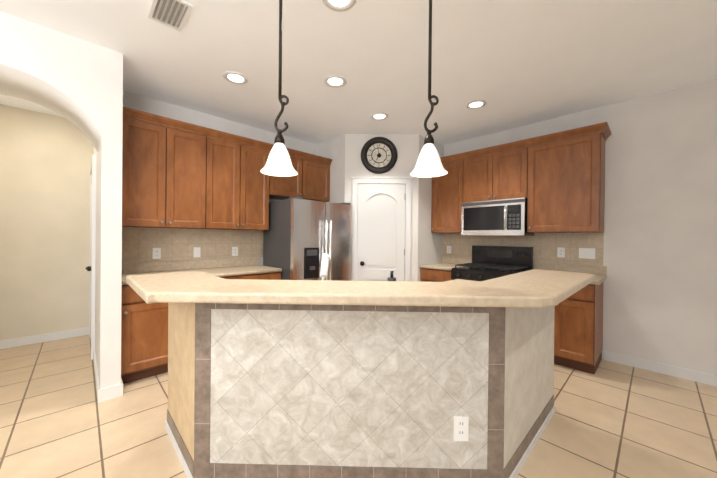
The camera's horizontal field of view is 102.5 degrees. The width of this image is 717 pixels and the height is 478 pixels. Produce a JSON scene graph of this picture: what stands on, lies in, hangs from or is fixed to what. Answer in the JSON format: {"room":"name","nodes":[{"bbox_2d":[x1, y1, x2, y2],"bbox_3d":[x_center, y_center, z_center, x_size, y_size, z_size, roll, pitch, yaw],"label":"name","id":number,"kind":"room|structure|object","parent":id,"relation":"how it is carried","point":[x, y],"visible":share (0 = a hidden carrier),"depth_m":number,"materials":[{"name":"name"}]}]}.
{"room":"kitchen","nodes":[
{"label":"kitchen","id":0,"kind":"room"},
{"bbox_2d":[0,104,92,339],"bbox_3d":[-3.865,-0.136,3.444,1.000,2.740,0.120,0,0,-44],"label":"wall","id":1,"kind":"structure","parent":0,"point":[45,162],"depth_m":3.44,"materials":[{"name":"paint"}]},
{"bbox_2d":[0,327,88,348],"bbox_3d":[-3.818,1.188,3.415,0.960,0.095,0.013,0,0,-44],"label":"baseboard","id":2,"kind":"structure","parent":1,"relation":"attached to","point":[27,340],"depth_m":3.44,"materials":[{"name":"white wood"}]},
{"bbox_2d":[0,11,101,152],"bbox_3d":[-3.485,-0.122,1.224,3.540,2.740,0.640,0,0,-44],"label":"wall","id":3,"kind":"structure","parent":0,"point":[60,73],"depth_m":2.10,"materials":[{"name":"paint"}]},
{"bbox_2d":[85,47,122,388],"bbox_3d":[-2.751,-0.123,3.047,0.199,2.740,2.240,0,0,-44],"label":"wall","id":4,"kind":"structure","parent":0,"point":[104,268],"depth_m":2.28,"materials":[{"name":"paint"}]},
{"bbox_2d":[93,350,101,401],"bbox_3d":[-2.372,1.206,2.602,0.013,0.095,1.073,0,0,-44],"label":"baseboard","id":5,"kind":"structure","parent":4,"relation":"attached to","point":[99,391],"depth_m":2.39,"materials":[{"name":"white wood"}]},
{"bbox_2d":[122,91,316,264],"bbox_3d":[-1.076,-0.111,4.216,3.835,2.740,0.128,0,0,-44],"label":"wall","id":6,"kind":"structure","parent":0,"point":[139,244],"depth_m":3.32,"materials":[{"name":"tile"}]},
{"bbox_2d":[152,248,160,258],"bbox_3d":[-2.159,0.153,3.077,0.072,0.116,0.008,0,0,-44],"label":"electrical outlet","id":7,"kind":"object","parent":6,"relation":"attached to","point":[156,253],"visible":1,"depth_m":3.08,"materials":[{"name":"white plastic"}]},
{"bbox_2d":[122,115,209,228],"bbox_3d":[-2.023,-0.613,2.968,0.727,0.993,0.350,0,0,-44],"label":"upper cabinet","id":8,"kind":"object","parent":6,"relation":"attached to","point":[174,176],"depth_m":2.83,"materials":[{"name":"brown wood"}]},
{"bbox_2d":[193,247,200,256],"bbox_3d":[-1.879,0.155,3.347,0.072,0.116,0.009,0,0,-44],"label":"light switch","id":9,"kind":"object","parent":6,"relation":"attached to","point":[196,251],"visible":1,"depth_m":3.34,"materials":[{"name":"white plastic"}]},
{"bbox_2d":[232,247,237,255],"bbox_3d":[-1.567,0.157,3.650,0.072,0.116,0.008,0,0,-44],"label":"electrical outlet","id":10,"kind":"object","parent":6,"relation":"attached to","point":[234,251],"visible":1,"depth_m":3.65,"materials":[{"name":"white plastic"}]},
{"bbox_2d":[206,135,269,229],"bbox_3d":[-1.499,-0.610,3.475,0.730,0.993,0.350,0,0,-44],"label":"upper cabinet","id":11,"kind":"object","parent":6,"relation":"attached to","point":[238,196],"depth_m":3.33,"materials":[{"name":"brown wood"}]},
{"bbox_2d":[270,151,329,201],"bbox_3d":[-0.891,-0.607,4.063,0.962,0.993,0.350,0,0,-44],"label":"upper cabinet","id":12,"kind":"object","parent":6,"relation":"attached to","point":[312,181],"depth_m":3.97,"materials":[{"name":"brown wood"}]},
{"bbox_2d":[0,335,716,477],"bbox_3d":[-0.275,1.332,0.830,7.620,0.100,9.100,0,0,-44],"label":"floor","id":13,"kind":"structure","parent":0,"point":[609,419],"depth_m":1.98,"materials":[{"name":"tile"}]},
{"bbox_2d":[121,274,167,383],"bbox_3d":[-2.052,0.821,2.772,0.427,0.870,0.620,0,0,-44],"label":"base cabinet","id":14,"kind":"object","parent":13,"relation":"on","point":[144,339],"depth_m":2.52,"materials":[{"name":"brown wood"}]},
{"bbox_2d":[173,270,236,278],"bbox_3d":[-1.708,0.823,3.105,0.530,0.870,0.620,0,0,-44],"label":"base cabinet","id":15,"kind":"object","parent":13,"relation":"on","point":[224,274],"depth_m":3.04,"materials":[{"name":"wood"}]},
{"bbox_2d":[229,266,281,279],"bbox_3d":[-1.327,0.825,3.473,0.530,0.870,0.620,0,0,-44],"label":"base cabinet","id":16,"kind":"object","parent":13,"relation":"on","point":[243,272],"depth_m":3.29,"materials":[{"name":"brown wood"}]},
{"bbox_2d":[263,196,351,280],"bbox_3d":[-0.653,0.388,3.836,0.908,1.755,0.828,0,0,-44],"label":"fridge","id":17,"kind":"object","parent":13,"relation":"on","point":[301,235],"visible":0.48,"depth_m":3.51,"materials":[{"name":"grey metal"}]},
{"bbox_2d":[165,309,555,477],"bbox_3d":[0.097,0.783,2.044,2.160,0.996,1.766,0,0,-44],"label":"kitchen island","id":18,"kind":"object","parent":13,"relation":"on","point":[486,422],"depth_m":1.47,"materials":[{"name":"tile"}]},
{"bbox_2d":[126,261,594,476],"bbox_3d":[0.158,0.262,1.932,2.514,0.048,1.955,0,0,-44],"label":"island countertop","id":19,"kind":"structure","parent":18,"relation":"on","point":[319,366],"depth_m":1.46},
{"bbox_2d":[320,253,329,279],"bbox_3d":[-0.231,0.230,1.760,0.187,0.278,0.136,0,0,-44],"label":"faucet","id":20,"kind":"object","parent":19,"relation":"on","point":[325,257],"depth_m":1.77,"materials":[{"name":"silver metal"}]},
{"bbox_2d":[420,265,462,281],"bbox_3d":[1.259,0.848,4.105,0.620,0.870,0.487,0,0,-44],"label":"base cabinet","id":21,"kind":"object","parent":13,"relation":"on","point":[429,273],"depth_m":3.91,"materials":[{"name":"brown wood"}]},
{"bbox_2d":[451,245,532,281],"bbox_3d":[1.655,0.692,3.605,0.707,1.195,0.750,0,0,-44],"label":"stove","id":22,"kind":"object","parent":13,"relation":"on","point":[490,262],"visible":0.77,"depth_m":3.62,"materials":[{"name":"black metal"}]},
{"bbox_2d":[554,277,603,374],"bbox_3d":[2.198,0.862,3.134,0.620,0.870,0.654,0,0,-44],"label":"base cabinet","id":23,"kind":"object","parent":13,"relation":"on","point":[578,330],"depth_m":2.80,"materials":[{"name":"brown wood"}]},
{"bbox_2d":[0,0,716,145],"bbox_3d":[-0.246,-1.508,0.817,7.620,0.100,9.100,0,0,-44],"label":"ceiling","id":24,"kind":"structure","parent":0,"point":[513,64],"depth_m":2.30,"materials":[{"name":"paint"}]},
{"bbox_2d":[148,0,192,31],"bbox_3d":[-1.219,-1.466,1.859,0.190,0.012,0.310,0,0,-44],"label":"ceiling vent","id":25,"kind":"object","parent":24,"relation":"in","point":[173,14],"visible":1,"depth_m":1.87,"materials":[{"name":"white metal"}]},
{"bbox_2d":[223,71,247,83],"bbox_3d":[-1.121,-1.469,2.628,0.210,0.010,0.210,0,0,-44],"label":"recessed light","id":26,"kind":"object","parent":24,"relation":"in","point":[234,77],"visible":1,"depth_m":2.62,"materials":[{"name":"white glass"}]},
{"bbox_2d":[260,0,297,176],"bbox_3d":[-0.401,-0.901,1.474,0.188,1.122,0.188,0,0,-44],"label":"pendant light","id":27,"kind":"object","parent":24,"relation":"hanging from","point":[278,163],"visible":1,"depth_m":1.47,"materials":[{"name":"white glass"}]},
{"bbox_2d":[324,75,346,87],"bbox_3d":[-0.215,-1.460,2.670,0.210,0.010,0.210,0,0,-44],"label":"recessed light","id":28,"kind":"object","parent":24,"relation":"in","point":[336,81],"visible":1,"depth_m":2.67,"materials":[{"name":"white glass"}]},
{"bbox_2d":[322,0,355,10],"bbox_3d":[-0.118,-1.455,1.735,0.210,0.010,0.210,0,0,-44],"label":"recessed light","id":29,"kind":"object","parent":24,"relation":"in","point":[339,5],"visible":1,"depth_m":1.79,"materials":[{"name":"white glass"}]},
{"bbox_2d":[371,112,387,119],"bbox_3d":[0.250,-1.459,3.426,0.210,0.010,0.210,0,0,-44],"label":"recessed light","id":30,"kind":"object","parent":24,"relation":"in","point":[379,116],"visible":1,"depth_m":3.42,"materials":[{"name":"white glass"}]},
{"bbox_2d":[410,0,447,177],"bbox_3d":[0.362,-0.893,1.460,0.188,1.122,0.188,0,0,-44],"label":"pendant light","id":31,"kind":"object","parent":24,"relation":"hanging from","point":[429,164],"visible":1,"depth_m":1.45,"materials":[{"name":"white glass"}]},
{"bbox_2d":[466,100,486,108],"bbox_3d":[1.266,-1.447,3.101,0.210,0.010,0.210,0,0,-44],"label":"recessed light","id":32,"kind":"object","parent":24,"relation":"in","point":[475,104],"visible":1,"depth_m":3.10,"materials":[{"name":"white glass"}]},
{"bbox_2d":[317,134,443,281],"bbox_3d":[0.326,-0.098,4.597,1.530,2.740,1.530,0,0,-44],"label":"wall","id":33,"kind":"structure","parent":0,"point":[391,218],"depth_m":4.02,"materials":[{"name":"paint"}]},
{"bbox_2d":[361,137,397,173],"bbox_3d":[0.287,-1.166,4.002,0.510,0.510,0.049,1,0,1],"label":"wall clock","id":34,"kind":"object","parent":33,"relation":"attached to","point":[379,155],"visible":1,"depth_m":4.00,"materials":[{"name":"black"}]},
{"bbox_2d":[443,79,716,374],"bbox_3d":[2.947,-0.064,2.896,0.128,2.740,7.620,0,0,-44],"label":"wall","id":35,"kind":"structure","parent":0,"point":[654,244],"depth_m":2.85,"materials":[{"name":"paint"}]},
{"bbox_2d":[431,154,462,232],"bbox_3d":[1.371,-0.622,4.192,0.350,1.068,0.487,0,0,-44],"label":"upper cabinet","id":36,"kind":"object","parent":35,"relation":"attached to","point":[447,190],"depth_m":4.06,"materials":[{"name":"brown wood"}]},
{"bbox_2d":[459,139,526,232],"bbox_3d":[1.811,-0.615,3.737,0.350,1.068,0.779,0,0,-44],"label":"upper cabinet","id":37,"kind":"object","parent":35,"relation":"attached to","point":[487,175],"depth_m":3.58,"materials":[{"name":"brown wood"}]},
{"bbox_2d":[461,198,533,235],"bbox_3d":[1.770,-0.262,3.702,0.445,0.435,0.760,0,0,-44],"label":"microwave","id":38,"kind":"object","parent":37,"relation":"attached to","point":[504,217],"visible":1,"depth_m":3.54,"materials":[{"name":"silver metal"}]},
{"bbox_2d":[557,247,564,257],"bbox_3d":[2.381,0.158,3.381,0.008,0.116,0.072,0,0,-44],"label":"electrical outlet","id":39,"kind":"object","parent":35,"relation":"attached to","point":[560,251],"visible":1,"depth_m":3.38,"materials":[{"name":"white plastic"}]},
{"bbox_2d":[527,123,606,232],"bbox_3d":[2.309,-0.608,3.222,0.350,1.068,0.655,0,0,-44],"label":"upper cabinet","id":40,"kind":"object","parent":35,"relation":"attached to","point":[559,184],"depth_m":3.07,"materials":[{"name":"brown wood"}]},
{"bbox_2d":[579,248,594,258],"bbox_3d":[2.547,0.160,3.208,0.009,0.116,0.144,0,0,-44],"label":"light switch","id":41,"kind":"object","parent":35,"relation":"attached to","point":[587,253],"visible":1,"depth_m":3.20,"materials":[{"name":"white plastic"}]},
{"bbox_2d":[604,351,716,386],"bbox_3d":[4.093,1.275,1.612,0.013,0.095,4.155,0,0,-44],"label":"baseboard","id":42,"kind":"structure","parent":35,"relation":"attached to","point":[705,378],"depth_m":2.78,"materials":[{"name":"white wood"}]}
]}

